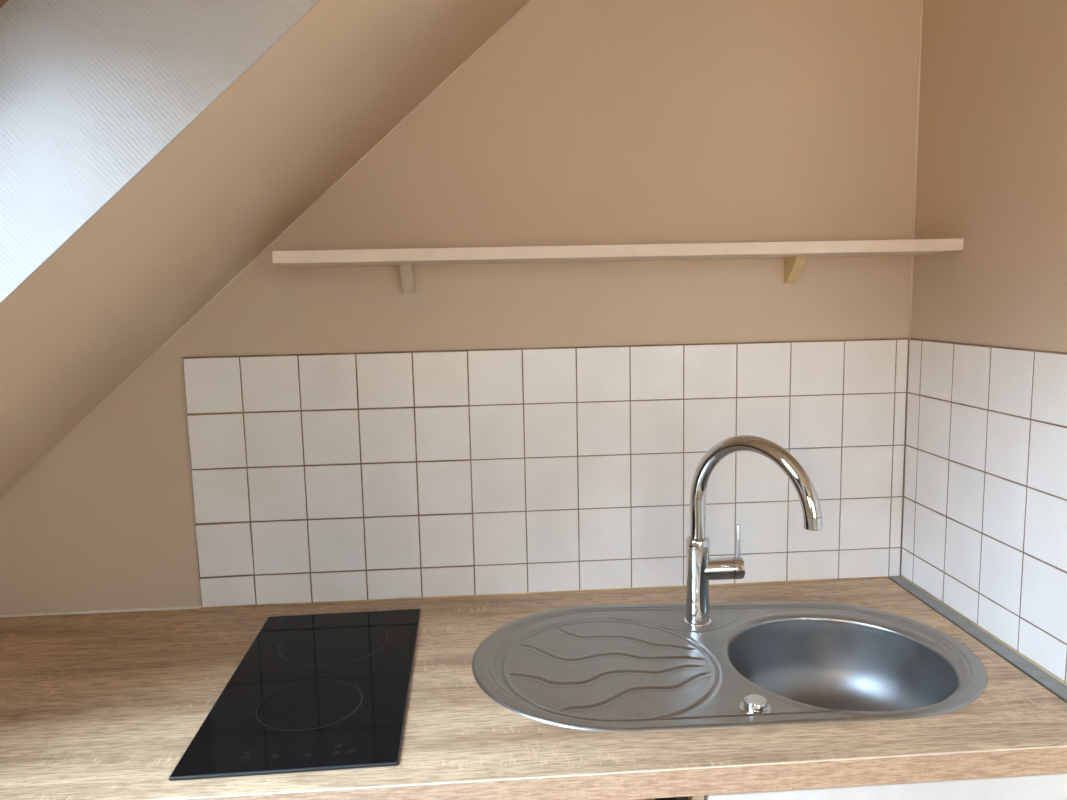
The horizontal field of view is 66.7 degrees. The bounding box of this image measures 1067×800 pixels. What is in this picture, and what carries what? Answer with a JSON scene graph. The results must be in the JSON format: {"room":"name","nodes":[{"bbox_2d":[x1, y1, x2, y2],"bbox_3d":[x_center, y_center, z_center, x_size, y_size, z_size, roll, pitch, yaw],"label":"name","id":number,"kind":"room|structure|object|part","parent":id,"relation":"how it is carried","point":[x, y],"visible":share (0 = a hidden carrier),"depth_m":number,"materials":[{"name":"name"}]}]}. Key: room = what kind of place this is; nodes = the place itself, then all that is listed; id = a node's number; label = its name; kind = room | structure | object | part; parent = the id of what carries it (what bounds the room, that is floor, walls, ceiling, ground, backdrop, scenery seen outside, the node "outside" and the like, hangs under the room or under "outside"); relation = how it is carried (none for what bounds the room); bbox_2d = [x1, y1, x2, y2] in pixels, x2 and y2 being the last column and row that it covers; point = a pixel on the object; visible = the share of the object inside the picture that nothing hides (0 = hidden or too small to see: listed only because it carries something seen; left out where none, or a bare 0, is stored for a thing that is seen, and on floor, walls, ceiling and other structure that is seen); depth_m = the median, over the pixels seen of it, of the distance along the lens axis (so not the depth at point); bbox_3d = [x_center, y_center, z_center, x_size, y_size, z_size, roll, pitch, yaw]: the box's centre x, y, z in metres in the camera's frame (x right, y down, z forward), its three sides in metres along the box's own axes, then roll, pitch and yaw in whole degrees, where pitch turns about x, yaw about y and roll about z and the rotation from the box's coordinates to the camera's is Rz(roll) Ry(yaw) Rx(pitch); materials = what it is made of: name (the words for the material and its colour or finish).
{"room":"attic kitchen","nodes":[
{"label":"attic kitchen","id":0,"kind":"room"},
{"bbox_2d":[0,0,529,496],"bbox_3d":[1.013,-0.207,-0.180,4.706,1.801,3.806,-2,7,-4],"label":"ceiling","id":1,"kind":"structure","parent":0,"point":[348,72],"depth_m":1.14,"materials":[{"name":"beige paint"}]},
{"bbox_2d":[0,0,320,304],"bbox_3d":[-0.620,-0.192,0.455,1.135,1.036,0.900,-2,7,-4],"label":"window","id":2,"kind":"structure","parent":1,"relation":"attached to","point":[92,92],"depth_m":0.85,"materials":[{"name":"white glass"}]},
{"bbox_3d":[-0.668,-0.249,0.444,1.043,0.918,0.900,-2,7,-4],"label":"frame","id":3,"kind":"part","parent":2,"relation":"part of","materials":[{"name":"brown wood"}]},
{"bbox_2d":[0,0,919,799],"bbox_3d":[0.878,0.011,1.709,4.750,2.700,0.100,-2,7,-4],"label":"wall","id":4,"kind":"structure","parent":0,"point":[579,122],"depth_m":1.56,"materials":[{"name":"beige paint"}]},
{"bbox_2d":[0,605,201,617],"bbox_3d":[-0.968,0.419,1.584,0.626,0.007,0.007,-2,7,-4],"label":"trim","id":5,"kind":"structure","parent":4,"relation":"attached to","point":[178,607],"depth_m":1.59,"materials":[{"name":"beige"}]},
{"bbox_2d":[0,0,531,498],"bbox_3d":[-0.435,-0.350,1.525,1.932,1.686,0.006,-2,7,-4],"label":"trim","id":6,"kind":"structure","parent":4,"relation":"attached to","point":[526,4],"depth_m":1.53,"materials":[{"name":"beige paint"}]},
{"bbox_2d":[183,338,907,606],"bbox_3d":[0.049,0.143,1.616,1.423,0.496,0.006,-2,7,-4],"label":"tile backsplash","id":7,"kind":"structure","parent":4,"relation":"attached to","point":[319,477],"depth_m":1.61,"materials":[{"name":"white tile"}]},
{"bbox_2d":[272,239,963,292],"bbox_3d":[0.157,-0.243,1.491,1.208,0.073,0.172,-2,7,-4],"label":"wall shelf","id":8,"kind":"object","parent":4,"relation":"attached to","point":[794,254],"visible":1,"depth_m":1.41,"materials":[{"name":"beige wood"}]},
{"bbox_2d":[201,575,1066,685],"bbox_3d":[0.075,0.425,1.348,1.424,0.006,0.601,-2,7,-4],"label":"trim","id":9,"kind":"structure","parent":4,"relation":"attached to","point":[899,575],"depth_m":1.63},
{"bbox_2d":[908,0,922,338],"bbox_3d":[0.746,-0.671,1.564,0.005,1.105,0.005,-2,7,-4],"label":"trim","id":10,"kind":"structure","parent":4,"relation":"attached to","point":[921,1],"depth_m":1.59,"materials":[{"name":"beige paint"}]},
{"bbox_2d":[911,0,1066,351],"bbox_3d":[0.840,0.072,1.232,0.100,2.500,0.856,-2,7,-4],"label":"wall","id":11,"kind":"structure","parent":0,"point":[992,150],"depth_m":1.36,"materials":[{"name":"beige paint"}]},
{"bbox_2d":[901,338,1066,683],"bbox_3d":[0.785,0.165,1.315,0.006,0.495,0.693,-2,7,-4],"label":"tile backsplash","id":12,"kind":"structure","parent":11,"relation":"attached to","point":[985,510],"depth_m":1.37,"materials":[{"name":"white tile"}]},
{"bbox_3d":[1.030,1.529,0.038,4.750,0.100,3.806,-2,7,-4],"label":"floor","id":13,"kind":"structure","parent":0,"visible":0},
{"bbox_2d":[638,796,687,799],"bbox_3d":[-0.142,0.902,1.373,0.671,0.862,0.599,-2,7,-4],"label":"base cabinet","id":14,"kind":"object","parent":13,"relation":"on","point":[671,798],"visible":0.06,"depth_m":1.06,"materials":[{"name":"brown wood"}]},
{"bbox_2d":[0,576,1066,799],"bbox_3d":[-0.236,0.456,1.313,2.050,0.041,0.634,-2,7,-4],"label":"countertop","id":15,"kind":"structure","parent":14,"relation":"on","point":[94,706],"depth_m":1.12,"materials":[{"name":"brown wood"}]},
{"bbox_2d":[169,609,420,780],"bbox_3d":[-0.339,0.441,1.291,0.287,0.005,0.525,-2,7,-5],"label":"induction hob","id":16,"kind":"object","parent":15,"relation":"in","point":[313,692],"visible":1,"depth_m":1.21,"materials":[{"name":"black glass"}]},
{"bbox_2d":[472,601,986,732],"bbox_3d":[0.311,0.495,1.358,0.830,0.173,0.475,-2,7,-4],"label":"sink","id":17,"kind":"object","parent":15,"relation":"in","point":[618,668],"visible":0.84,"depth_m":1.38,"materials":[{"name":"silver metal"}]},
{"bbox_2d":[684,435,822,626],"bbox_3d":[0.387,0.233,1.388,0.102,0.359,0.275,-7,9,-39],"label":"tap","id":18,"kind":"object","parent":17,"relation":"on","point":[700,568],"visible":1,"depth_m":1.44,"materials":[{"name":"silver metal"}]},
{"bbox_3d":[0.370,0.259,1.467,0.009,0.068,0.009,-2,7,-4],"label":"lever","id":19,"kind":"part","parent":18,"relation":"part of","materials":[{"name":"silver metal"}]},
{"bbox_3d":[0.364,0.160,1.355,0.028,0.204,0.262,-7,9,-36],"label":"spout","id":20,"kind":"part","parent":18,"relation":"part of","materials":[{"name":"silver metal"}]},
{"bbox_3d":[0.320,0.437,1.168,0.034,0.011,0.034,-2,7,-4],"label":"drain knob","id":21,"kind":"part","parent":17,"relation":"part of","materials":[{"name":"silver metal"}]},
{"bbox_3d":[0.498,0.503,1.332,0.347,0.154,0.347,-2,7,-4],"label":"bowl","id":22,"kind":"part","parent":17,"relation":"part of","materials":[{"name":"silver metal"}]},
{"bbox_3d":[0.767,0.407,1.375,0.035,0.003,0.630,-2,7,-4],"label":"joint strip","id":23,"kind":"part","parent":15,"relation":"part of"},
{"bbox_3d":[0.183,0.831,1.394,0.016,0.742,0.583,-2,7,-4],"label":"panel","id":24,"kind":"part","parent":14,"relation":"part of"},
{"bbox_2d":[688,773,1066,799],"bbox_3d":[0.492,0.883,1.407,0.598,0.862,0.612,-2,7,-4],"label":"base cabinet","id":25,"kind":"object","parent":13,"relation":"on","point":[1045,786],"visible":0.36,"depth_m":1.05,"materials":[{"name":"white wood"}]},
{"bbox_3d":[0.201,0.832,1.387,0.016,0.742,0.600,-2,7,-4],"label":"panel","id":26,"kind":"part","parent":25,"relation":"part of","materials":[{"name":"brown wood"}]}
]}

